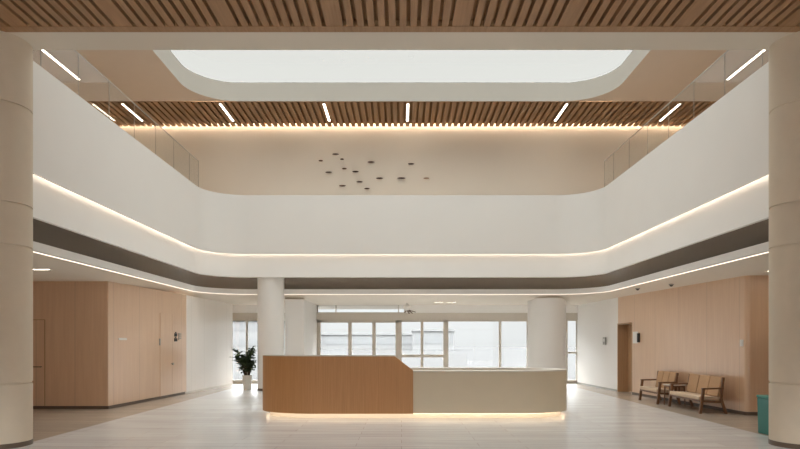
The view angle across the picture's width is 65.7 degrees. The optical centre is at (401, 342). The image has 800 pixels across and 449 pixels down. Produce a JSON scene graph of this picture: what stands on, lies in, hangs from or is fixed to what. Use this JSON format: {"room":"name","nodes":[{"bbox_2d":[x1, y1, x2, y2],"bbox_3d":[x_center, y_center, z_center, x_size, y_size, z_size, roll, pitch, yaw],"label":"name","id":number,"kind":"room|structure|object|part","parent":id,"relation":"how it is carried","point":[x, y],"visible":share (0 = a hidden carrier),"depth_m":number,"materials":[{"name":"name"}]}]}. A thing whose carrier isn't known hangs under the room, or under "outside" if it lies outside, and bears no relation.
{"room":"reception lobby","nodes":[
{"label":"reception lobby","id":0,"kind":"room"},
{"bbox_2d":[33,281,106,405],"bbox_3d":[-9.418,0.045,14.140,5.465,2.910,0.120,0,0,0],"label":"wall","id":1,"kind":"structure","parent":0,"point":[74,313],"depth_m":14.08,"materials":[{"name":"brown wood"}]},
{"bbox_2d":[32,319,44,405],"bbox_3d":[-8.595,0.445,14.060,1.010,1.960,0.080,0,0,0],"label":"door","id":2,"kind":"structure","parent":1,"relation":"in","point":[38,381],"depth_m":14.07,"materials":[{"name":"brown wood"}]},
{"bbox_2d":[33,392,184,408],"bbox_3d":[-9.173,1.465,16.134,5.654,0.070,4.132,0,0,0],"label":"baseboard","id":3,"kind":"structure","parent":1,"relation":"attached to","point":[181,393],"depth_m":14.07,"materials":[{"name":"metal"}]},
{"bbox_2d":[107,281,232,405],"bbox_3d":[-6.452,0.045,18.171,0.183,2.910,8.194,0,0,4],"label":"wall","id":4,"kind":"structure","parent":0,"point":[133,312],"depth_m":16.48,"materials":[{"name":"brown wood"}]},
{"bbox_2d":[160,313,173,395],"bbox_3d":[-6.413,0.310,16.981,0.070,2.240,0.744,0,0,4],"label":"door","id":5,"kind":"structure","parent":4,"relation":"in","point":[166,320],"depth_m":16.99,"materials":[{"name":"brown wood"}]},
{"bbox_3d":[-6.442,0.310,16.983,0.011,2.240,0.744,0,0,4],"label":"frame","id":6,"kind":"part","parent":5,"relation":"part of","materials":[{"name":"brown wood"}]},
{"bbox_2d":[174,332,180,340],"bbox_3d":[-6.387,-0.179,17.710,0.014,0.267,0.446,0,0,4],"label":"restroom sign","id":7,"kind":"object","parent":4,"relation":"attached to","point":[175,333],"visible":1,"depth_m":17.60,"materials":[{"name":"plastic"}]},
{"bbox_2d":[185,383,232,393],"bbox_3d":[-6.204,1.470,20.235,0.012,0.060,4.042,0,0,4],"label":"baseboard","id":8,"kind":"structure","parent":4,"relation":"attached to","point":[231,383],"depth_m":19.93,"materials":[{"name":"white"}]},
{"bbox_2d":[0,0,799,31],"bbox_3d":[0.000,-4.548,1.885,24.000,0.305,13.770,0,0,0],"label":"ceiling","id":9,"kind":"structure","parent":0,"point":[15,15],"depth_m":8.34,"materials":[{"name":"brown wood"}]},
{"bbox_2d":[33,61,768,253],"bbox_3d":[0.000,-3.685,16.400,21.000,1.830,14.800,0,0,0],"label":"wall","id":10,"kind":"structure","parent":0,"point":[78,149],"depth_m":16.91,"materials":[{"name":"white paint"}]},
{"bbox_2d":[40,50,198,186],"bbox_3d":[-6.070,-4.963,13.880,0.060,0.966,9.350,0,0,0],"label":"glass balustrade","id":11,"kind":"object","parent":10,"relation":"on","point":[40,50],"visible":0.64,"depth_m":14.09,"materials":[{"name":"metal"}]},
{"bbox_3d":[-6.070,-5.015,11.650,0.012,0.830,0.010,0,0,0],"label":"post","id":12,"kind":"part","parent":11,"relation":"part of","materials":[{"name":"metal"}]},
{"bbox_3d":[-6.070,-5.015,14.090,0.012,0.830,0.010,0,0,0],"label":"post","id":13,"kind":"part","parent":11,"relation":"part of","materials":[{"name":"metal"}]},
{"bbox_3d":[-6.070,-5.437,13.880,0.022,0.018,9.340,0,0,0],"label":"rail","id":14,"kind":"part","parent":11,"relation":"part of","materials":[{"name":"glass"}]},
{"bbox_3d":[-6.070,-5.015,15.310,0.012,0.830,0.010,0,0,0],"label":"post","id":15,"kind":"part","parent":11,"relation":"part of","materials":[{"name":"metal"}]},
{"bbox_2d":[604,50,762,186],"bbox_3d":[6.070,-4.963,13.880,0.060,0.966,9.350,0,0,0],"label":"glass balustrade","id":16,"kind":"object","parent":10,"relation":"on","point":[727,50],"visible":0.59,"depth_m":14.09,"materials":[{"name":"metal"}]},
{"bbox_3d":[6.070,-5.015,15.310,0.012,0.830,0.010,0,0,0],"label":"post","id":17,"kind":"part","parent":16,"relation":"part of","materials":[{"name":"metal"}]},
{"bbox_3d":[6.070,-5.437,13.880,0.022,0.018,9.340,0,0,0],"label":"rail","id":18,"kind":"part","parent":16,"relation":"part of","materials":[{"name":"glass"}]},
{"bbox_3d":[6.070,-5.015,14.090,0.012,0.830,0.010,0,0,0],"label":"post","id":19,"kind":"part","parent":16,"relation":"part of","materials":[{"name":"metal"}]},
{"bbox_3d":[6.070,-5.015,11.650,0.012,0.830,0.010,0,0,0],"label":"post","id":20,"kind":"part","parent":16,"relation":"part of","materials":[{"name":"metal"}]},
{"bbox_2d":[11,384,790,448],"bbox_3d":[0.000,1.550,9.075,24.000,0.100,28.150,0,0,0],"label":"floor","id":21,"kind":"structure","parent":0,"point":[231,416],"depth_m":10.75,"materials":[{"name":"tile"}]},
{"bbox_2d":[0,31,32,448],"bbox_3d":[-5.920,-1.600,9.080,0.908,6.200,0.908,0,0,0],"label":"column","id":22,"kind":"structure","parent":21,"relation":"on","point":[16,54],"depth_m":8.88,"materials":[{"name":"paint"}]},
{"bbox_3d":[-5.920,1.462,9.080,0.908,0.075,0.908,0,0,0],"label":"skirting","id":23,"kind":"part","parent":22,"relation":"part of","materials":[{"name":"metal"}]},
{"bbox_2d":[231,346,256,389],"bbox_3d":[-5.013,0.800,19.852,0.951,1.400,0.897,0,0,-28],"label":"potted plant","id":24,"kind":"object","parent":21,"relation":"on","point":[245,362],"visible":1,"depth_m":19.73,"materials":[{"name":"green plant"}]},
{"bbox_3d":[-4.940,1.265,19.850,0.310,0.470,0.310,0,0,0],"label":"pot","id":25,"kind":"part","parent":24,"relation":"part of","materials":[{"name":"white ceramic"}]},
{"bbox_2d":[257,278,283,390],"bbox_3d":[-4.160,-0.350,19.770,0.848,3.700,0.848,0,0,0],"label":"column","id":26,"kind":"structure","parent":21,"relation":"on","point":[270,290],"depth_m":19.41,"materials":[{"name":"white paint"}]},
{"bbox_2d":[285,299,316,354],"bbox_3d":[-3.440,0.045,21.525,0.620,2.910,3.150,0,0,0],"label":"wall pier","id":27,"kind":"object","parent":21,"relation":"on","point":[300,314],"visible":0.64,"depth_m":19.95,"materials":[{"name":"white paint"}]},
{"bbox_2d":[262,354,566,417],"bbox_3d":[0.279,0.871,13.139,6.426,1.258,1.746,0,0,0],"label":"reception desk","id":28,"kind":"object","parent":21,"relation":"on","point":[297,386],"visible":1,"depth_m":12.30,"materials":[{"name":"wood"}]},
{"bbox_2d":[409,367,566,371],"bbox_3d":[0.290,0.562,13.150,6.404,0.025,1.724,0,0,0],"label":"countertop","id":29,"kind":"structure","parent":28,"relation":"on","point":[528,369],"depth_m":12.87,"materials":[{"name":"white stone"}]},
{"bbox_2d":[528,298,565,368],"bbox_3d":[4.800,0.025,20.500,1.248,2.950,1.248,0,0,0],"label":"column","id":30,"kind":"structure","parent":21,"relation":"on","point":[546,316],"depth_m":19.95,"materials":[{"name":"white paint"}]},
{"bbox_2d":[638,371,680,403],"bbox_3d":[6.532,1.116,15.730,0.598,0.782,1.185,0,0,0],"label":"settee","id":31,"kind":"object","parent":21,"relation":"on","point":[663,377],"visible":0.91,"depth_m":15.57,"materials":[{"name":"beige fabric"}]},
{"bbox_3d":[6.295,1.235,16.290,0.124,0.537,0.045,0,0,0],"label":"leg","id":32,"kind":"part","parent":31,"relation":"part of","materials":[{"name":"brown wood"}]},
{"bbox_3d":[6.520,1.245,15.730,0.490,0.080,1.145,0,0,0],"label":"seat frame","id":33,"kind":"part","parent":31,"relation":"part of","materials":[{"name":"brown wood"}]},
{"bbox_2d":[640,386,673,392],"bbox_3d":[6.495,1.180,15.730,0.490,0.108,1.060,0,0,0],"label":"seat cushion","id":34,"kind":"object","parent":31,"relation":"on","point":[658,389],"depth_m":15.56,"materials":[{"name":"fabric"}]},
{"bbox_3d":[6.295,1.235,15.170,0.124,0.537,0.045,0,0,0],"label":"leg","id":35,"kind":"part","parent":31,"relation":"part of","materials":[{"name":"brown wood"}]},
{"bbox_2d":[655,371,663,386],"bbox_3d":[6.715,0.932,16.083,0.144,0.415,0.329,0,0,0],"label":"cushion","id":36,"kind":"object","parent":31,"relation":"on","point":[660,374],"depth_m":16.09,"materials":[{"name":"beige fabric"}]},
{"bbox_2d":[661,371,669,387],"bbox_3d":[6.715,0.932,15.730,0.144,0.415,0.329,0,0,0],"label":"cushion","id":37,"kind":"object","parent":31,"relation":"on","point":[665,377],"depth_m":15.75,"materials":[{"name":"beige fabric"}]},
{"bbox_2d":[667,372,676,388],"bbox_3d":[6.715,0.932,15.377,0.144,0.415,0.329,0,0,0],"label":"cushion","id":38,"kind":"object","parent":31,"relation":"on","point":[672,376],"depth_m":15.35,"materials":[{"name":"beige fabric"}]},
{"bbox_3d":[6.755,1.118,15.170,0.152,0.780,0.055,0,0,0],"label":"leg","id":39,"kind":"part","parent":31,"relation":"part of","materials":[{"name":"brown wood"}]},
{"bbox_2d":[663,384,686,405],"bbox_3d":[6.570,1.248,14.920,0.420,0.505,0.360,0,0,0],"label":"side table","id":40,"kind":"object","parent":21,"relation":"on","point":[665,385],"visible":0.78,"depth_m":14.84,"materials":[{"name":"brown wood"}]},
{"bbox_2d":[668,374,727,413],"bbox_3d":[6.602,1.116,13.900,0.598,0.782,1.585,0,0,0],"label":"settee","id":41,"kind":"object","parent":21,"relation":"on","point":[703,386],"visible":1,"depth_m":13.61,"materials":[{"name":"beige fabric"}]},
{"bbox_3d":[6.365,1.235,14.660,0.124,0.537,0.045,0,0,0],"label":"leg","id":42,"kind":"part","parent":41,"relation":"part of","materials":[{"name":"brown wood"}]},
{"bbox_3d":[6.590,0.965,14.660,0.460,0.044,0.065,0,0,0],"label":"armrest","id":43,"kind":"part","parent":41,"relation":"part of","materials":[{"name":"brown wood"}]},
{"bbox_3d":[6.825,1.118,14.660,0.152,0.780,0.055,0,0,0],"label":"leg","id":44,"kind":"part","parent":41,"relation":"part of","materials":[{"name":"brown wood"}]},
{"bbox_2d":[687,374,699,392],"bbox_3d":[6.785,0.932,14.387,0.144,0.415,0.463,0,0,0],"label":"cushion","id":45,"kind":"object","parent":41,"relation":"on","point":[693,379],"depth_m":14.36,"materials":[{"name":"beige fabric"}]},
{"bbox_2d":[670,391,719,400],"bbox_3d":[6.565,1.180,13.900,0.490,0.108,1.460,0,0,0],"label":"seat cushion","id":46,"kind":"object","parent":41,"relation":"on","point":[689,395],"depth_m":13.57,"materials":[{"name":"fabric"}]},
{"bbox_3d":[6.590,1.245,13.900,0.490,0.080,1.545,0,0,0],"label":"seat frame","id":47,"kind":"part","parent":41,"relation":"part of","materials":[{"name":"brown wood"}]},
{"bbox_3d":[6.365,1.235,13.140,0.124,0.537,0.045,0,0,0],"label":"leg","id":48,"kind":"part","parent":41,"relation":"part of","materials":[{"name":"brown wood"}]},
{"bbox_2d":[696,375,710,394],"bbox_3d":[6.785,0.932,13.900,0.144,0.415,0.463,0,0,0],"label":"cushion","id":49,"kind":"object","parent":41,"relation":"on","point":[703,381],"depth_m":13.93,"materials":[{"name":"beige fabric"}]},
{"bbox_3d":[6.590,0.965,13.140,0.460,0.044,0.065,0,0,0],"label":"armrest","id":50,"kind":"part","parent":41,"relation":"part of","materials":[{"name":"brown wood"}]},
{"bbox_2d":[707,376,721,396],"bbox_3d":[6.785,0.932,13.413,0.144,0.415,0.463,0,0,0],"label":"cushion","id":51,"kind":"object","parent":41,"relation":"on","point":[713,381],"depth_m":13.38,"materials":[{"name":"beige fabric"}]},
{"bbox_3d":[6.825,1.118,13.140,0.152,0.780,0.055,0,0,0],"label":"leg","id":52,"kind":"part","parent":41,"relation":"part of","materials":[{"name":"brown wood"}]},
{"bbox_2d":[756,395,768,434],"bbox_3d":[6.150,1.183,10.050,0.416,0.635,0.676,0,0,0],"label":"waste bin","id":53,"kind":"object","parent":21,"relation":"on","point":[762,400],"visible":0.3,"depth_m":10.20,"materials":[{"name":"teal plastic"}]},
{"bbox_3d":[6.150,0.887,10.050,0.416,0.045,0.676,0,0,0],"label":"lid","id":54,"kind":"part","parent":53,"relation":"part of","materials":[{"name":"teal plastic"}]},
{"bbox_2d":[768,31,799,448],"bbox_3d":[5.900,-1.600,9.080,0.908,6.200,0.908,0,0,0],"label":"column","id":55,"kind":"structure","parent":21,"relation":"on","point":[784,53],"depth_m":8.89,"materials":[{"name":"paint"}]},
{"bbox_3d":[5.900,1.462,9.080,0.908,0.075,0.908,0,0,0],"label":"skirting","id":56,"kind":"part","parent":55,"relation":"part of","materials":[{"name":"metal"}]},
{"bbox_2d":[33,50,768,126],"bbox_3d":[0.000,-7.624,15.415,21.200,0.202,12.430,0,0,0],"label":"ceiling","id":57,"kind":"structure","parent":0,"point":[167,113],"depth_m":19.48,"materials":[{"name":"brown wood"}]},
{"bbox_2d":[41,50,80,79],"bbox_3d":[-9.200,-7.532,16.750,0.089,0.045,1.924,0,0,0],"label":"ceiling light","id":58,"kind":"object","parent":57,"relation":"attached to","point":[44,51],"visible":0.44,"depth_m":16.72,"materials":[{"name":"white plastic"}]},
{"bbox_2d":[121,103,143,120],"bbox_3d":[-8.770,-7.532,20.230,0.089,0.045,1.524,0,0,0],"label":"ceiling light","id":59,"kind":"object","parent":57,"relation":"attached to","point":[123,104],"visible":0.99,"depth_m":20.12,"materials":[{"name":"white plastic"}]},
{"bbox_2d":[219,102,233,120],"bbox_3d":[-5.700,-7.532,20.230,0.089,0.045,1.524,0,0,0],"label":"ceiling light","id":60,"kind":"object","parent":57,"relation":"attached to","point":[220,104],"visible":1,"depth_m":20.14,"materials":[{"name":"white plastic"}]},
{"bbox_2d":[322,102,330,120],"bbox_3d":[-2.440,-7.532,20.230,0.089,0.045,1.524,0,0,0],"label":"ceiling light","id":61,"kind":"object","parent":57,"relation":"attached to","point":[324,103],"visible":1,"depth_m":20.12,"materials":[{"name":"white plastic"}]},
{"bbox_2d":[323,104,329,120],"bbox_3d":[-2.440,-7.516,20.230,0.065,0.006,1.500,0,0,0],"label":"diffuser","id":62,"kind":"object","parent":61,"relation":"attached to","point":[324,105],"depth_m":20.16,"materials":[{"name":"white plastic"}]},
{"bbox_2d":[153,50,649,100],"bbox_3d":[0.000,-7.814,14.650,12.800,0.577,9.300,0,0,0],"label":"skylight reveal","id":63,"kind":"object","parent":57,"relation":"attached to","point":[229,91],"visible":0.89,"depth_m":19.30,"materials":[{"name":"paint"}]},
{"bbox_2d":[170,50,632,82],"bbox_3d":[0.000,-8.100,14.650,12.800,0.001,9.300,0,0,0],"label":"skylight","id":64,"kind":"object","parent":63,"relation":"attached to","point":[235,66],"depth_m":18.03,"materials":[{"name":"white glass"}]},
{"bbox_2d":[406,103,408,120],"bbox_3d":[0.200,-7.532,20.230,0.089,0.045,1.524,0,0,0],"label":"ceiling light","id":65,"kind":"object","parent":57,"relation":"attached to","point":[407,104],"visible":1,"depth_m":20.16,"materials":[{"name":"white plastic"}]},
{"bbox_2d":[554,103,568,120],"bbox_3d":[5.200,-7.532,20.230,0.089,0.045,1.524,0,0,0],"label":"ceiling light","id":66,"kind":"object","parent":57,"relation":"attached to","point":[566,104],"visible":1,"depth_m":20.12,"materials":[{"name":"white plastic"}]},
{"bbox_2d":[659,103,681,120],"bbox_3d":[8.750,-7.532,20.230,0.089,0.045,1.524,0,0,0],"label":"ceiling light","id":67,"kind":"object","parent":57,"relation":"attached to","point":[679,104],"visible":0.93,"depth_m":20.12,"materials":[{"name":"white plastic"}]},
{"bbox_2d":[726,50,764,79],"bbox_3d":[9.300,-7.532,16.650,0.089,0.045,2.124,0,0,0],"label":"ceiling light","id":68,"kind":"object","parent":57,"relation":"attached to","point":[760,52],"visible":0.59,"depth_m":16.78,"materials":[{"name":"white plastic"}]},
{"bbox_2d":[8,32,793,49],"bbox_3d":[0.000,-6.250,9.040,24.000,3.700,0.540,0,0,0],"label":"beam","id":69,"kind":"structure","parent":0,"point":[37,40],"depth_m":9.02,"materials":[{"name":"paint"}]},
{"bbox_2d":[33,252,768,308],"bbox_3d":[0.000,-1.474,17.375,24.400,0.147,16.750,0,0,0],"label":"ceiling","id":70,"kind":"structure","parent":0,"point":[62,270],"depth_m":17.46,"materials":[{"name":"paint"}]},
{"bbox_2d":[32,241,768,293],"bbox_3d":[0.000,-1.635,14.475,12.800,0.160,10.950,0,0,0],"label":"trim","id":71,"kind":"structure","parent":70,"relation":"attached to","point":[37,247],"depth_m":17.63,"materials":[{"name":"white paint"}]},
{"bbox_2d":[33,251,768,294],"bbox_3d":[0.000,-1.552,14.416,12.564,0.012,10.832,0,0,0],"label":"light strip","id":72,"kind":"object","parent":70,"relation":"attached to","point":[33,251],"visible":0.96,"depth_m":19.41,"materials":[{"name":"white plastic"}]},
{"bbox_2d":[403,303,415,313],"bbox_3d":[0.279,-1.205,21.596,0.438,0.391,0.268,0,0,0],"label":"ceiling fixture","id":73,"kind":"object","parent":70,"relation":"attached to","point":[406,307],"visible":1,"depth_m":21.52,"materials":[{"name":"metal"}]},
{"bbox_2d":[33,174,768,277],"bbox_3d":[0.000,-2.570,14.250,12.400,1.060,10.500,0,0,0],"label":"fascia","id":74,"kind":"structure","parent":0,"point":[53,204],"depth_m":17.09,"materials":[{"name":"white paint"}]},
{"bbox_2d":[120,124,682,194],"bbox_3d":[0.000,-5.830,21.750,21.600,4.660,0.200,0,0,0],"label":"wall","id":75,"kind":"structure","parent":0,"point":[236,160],"depth_m":21.65,"materials":[{"name":"beige paint"}]},
{"bbox_2d":[233,305,577,312],"bbox_3d":[0.150,-1.280,22.990,13.300,0.340,0.300,0,0,0],"label":"wall","id":76,"kind":"structure","parent":0,"point":[236,308],"depth_m":22.84,"materials":[{"name":"white paint"}]},
{"bbox_2d":[233,313,577,319],"bbox_3d":[0.150,-0.982,23.000,13.300,0.257,0.280,0,0,0],"label":"beam","id":77,"kind":"structure","parent":76,"relation":"attached to","point":[236,316],"depth_m":22.86,"materials":[{"name":"paint"}]},
{"bbox_2d":[577,298,617,389],"bbox_3d":[6.651,0.045,20.990,0.150,2.910,3.830,0,0,-3],"label":"wall","id":78,"kind":"structure","parent":0,"point":[596,361],"depth_m":20.82,"materials":[{"name":"white paint"}]},
{"bbox_2d":[233,382,576,383],"bbox_3d":[0.150,1.470,23.000,13.300,0.060,0.160,0,0,0],"label":"sill","id":79,"kind":"structure","parent":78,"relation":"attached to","point":[233,382],"depth_m":22.92,"materials":[{"name":"metal"}]},
{"bbox_2d":[577,382,616,391],"bbox_3d":[6.567,1.470,21.015,0.012,0.060,3.774,0,0,-3],"label":"baseboard","id":80,"kind":"structure","parent":78,"relation":"attached to","point":[577,382],"depth_m":20.79,"materials":[{"name":"grey plastic"}]},
{"bbox_2d":[618,295,631,324],"bbox_3d":[6.772,-0.985,18.615,0.150,0.850,0.945,0,0,-4],"label":"lintel","id":81,"kind":"object","parent":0,"point":[624,303],"visible":0.71,"depth_m":18.55,"materials":[{"name":"brown wood"}]},
{"bbox_2d":[617,322,631,393],"bbox_3d":[6.875,0.450,18.615,0.438,2.100,1.010,0,0,0],"label":"door","id":82,"kind":"structure","parent":81,"relation":"attached to","point":[624,332],"depth_m":19.08,"materials":[{"name":"brown wood"}]},
{"bbox_2d":[632,275,750,411],"bbox_3d":[7.062,0.045,15.560,0.249,2.910,5.431,0,0,-4],"label":"wall","id":83,"kind":"structure","parent":0,"point":[699,329],"depth_m":14.63,"materials":[{"name":"brown wood"}]},
{"bbox_2d":[633,332,639,342],"bbox_3d":[6.735,-0.158,17.820,0.050,0.340,0.420,0,0,-4],"label":"reader","id":84,"kind":"object","parent":83,"relation":"attached to","point":[636,336],"visible":1,"depth_m":17.79,"materials":[{"name":"plastic"}]},
{"bbox_2d":[632,392,757,414],"bbox_3d":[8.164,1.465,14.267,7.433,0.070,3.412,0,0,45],"label":"baseboard","id":85,"kind":"structure","parent":83,"relation":"attached to","point":[633,393],"depth_m":14.24,"materials":[{"name":"wood"}]},
{"bbox_2d":[751,275,769,411],"bbox_3d":[9.695,0.045,12.910,4.910,2.910,0.120,0,0,0],"label":"wall","id":86,"kind":"structure","parent":0,"point":[760,381],"depth_m":12.85,"materials":[{"name":"brown wood"}]},
{"bbox_3d":[0.000,-1.050,23.075,24.000,5.100,0.150,0,0,0],"label":"wall","id":87,"kind":"structure","parent":0,"visible":0},
{"bbox_2d":[233,320,284,381],"bbox_3d":[-5.021,0.279,23.000,2.642,2.323,0.100,0,0,0],"label":"window","id":88,"kind":"structure","parent":87,"relation":"in","point":[233,320],"depth_m":22.95,"materials":[{"name":"metal"}]},
{"bbox_2d":[317,320,398,358],"bbox_3d":[-1.611,0.279,23.000,3.037,2.323,0.100,0,0,0],"label":"window","id":89,"kind":"structure","parent":87,"relation":"in","point":[319,322],"depth_m":22.95,"materials":[{"name":"metal"}]},
{"bbox_2d":[317,305,404,312],"bbox_3d":[-1.500,-1.265,23.000,3.260,0.330,0.100,0,0,0],"label":"window","id":90,"kind":"structure","parent":87,"relation":"in","point":[317,305],"depth_m":22.95,"materials":[{"name":"metal"}]},
{"bbox_2d":[399,320,445,366],"bbox_3d":[0.779,0.279,23.000,1.744,2.323,0.100,0,0,0],"label":"window","id":91,"kind":"structure","parent":87,"relation":"in","point":[400,321],"depth_m":22.95,"materials":[{"name":"metal"}]},
{"bbox_2d":[446,320,527,366],"bbox_3d":[3.190,0.279,23.000,3.079,2.323,0.100,0,0,0],"label":"window","id":92,"kind":"structure","parent":87,"relation":"in","point":[447,321],"depth_m":22.95,"materials":[{"name":"metal"}]},
{"bbox_2d":[566,320,576,381],"bbox_3d":[5.635,0.279,23.000,1.810,2.323,0.100,0,0,0],"label":"window","id":93,"kind":"structure","parent":87,"relation":"in","point":[567,352],"depth_m":22.95,"materials":[{"name":"metal"}]},
{"label":"outside","id":94,"kind":"structure","parent":0,"visible":0},
{"bbox_2d":[233,347,575,379],"bbox_3d":[0.000,1.750,70.000,180.000,0.200,380.000,0,0,0],"label":"ground","id":95,"kind":"structure","parent":94,"point":[461,356],"depth_m":70.55,"materials":[{"name":"white"}]},
{"bbox_2d":[233,321,284,350],"bbox_3d":[-33.000,-1.650,134.975,22.400,6.600,14.450,0,0,0],"label":"building","id":96,"kind":"structure","parent":95,"relation":"on","point":[239,327],"depth_m":128.00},
{"bbox_2d":[321,333,411,349],"bbox_3d":[-8.000,-0.350,156.975,26.400,4.000,14.450,0,0,0],"label":"building","id":97,"kind":"structure","parent":95,"relation":"on","point":[329,341],"depth_m":149.94,"materials":[{"name":"white"}]},
{"bbox_2d":[411,329,454,350],"bbox_3d":[7.000,-0.650,140.975,9.400,4.600,12.450,0,0,0],"label":"building","id":98,"kind":"structure","parent":95,"relation":"on","point":[432,338],"depth_m":134.99,"materials":[{"name":"white"}]},
{"bbox_3d":[-9.160,-2.925,9.100,5.680,3.050,0.200,0,0,0],"label":"wall","id":99,"kind":"structure","parent":0,"visible":0},
{"bbox_2d":[33,219,768,288],"bbox_3d":[0.000,-1.975,14.465,12.760,0.550,10.930,0,0,0],"label":"trim","id":100,"kind":"structure","parent":99,"relation":"attached to","point":[44,233],"depth_m":16.76,"materials":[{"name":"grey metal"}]}
]}

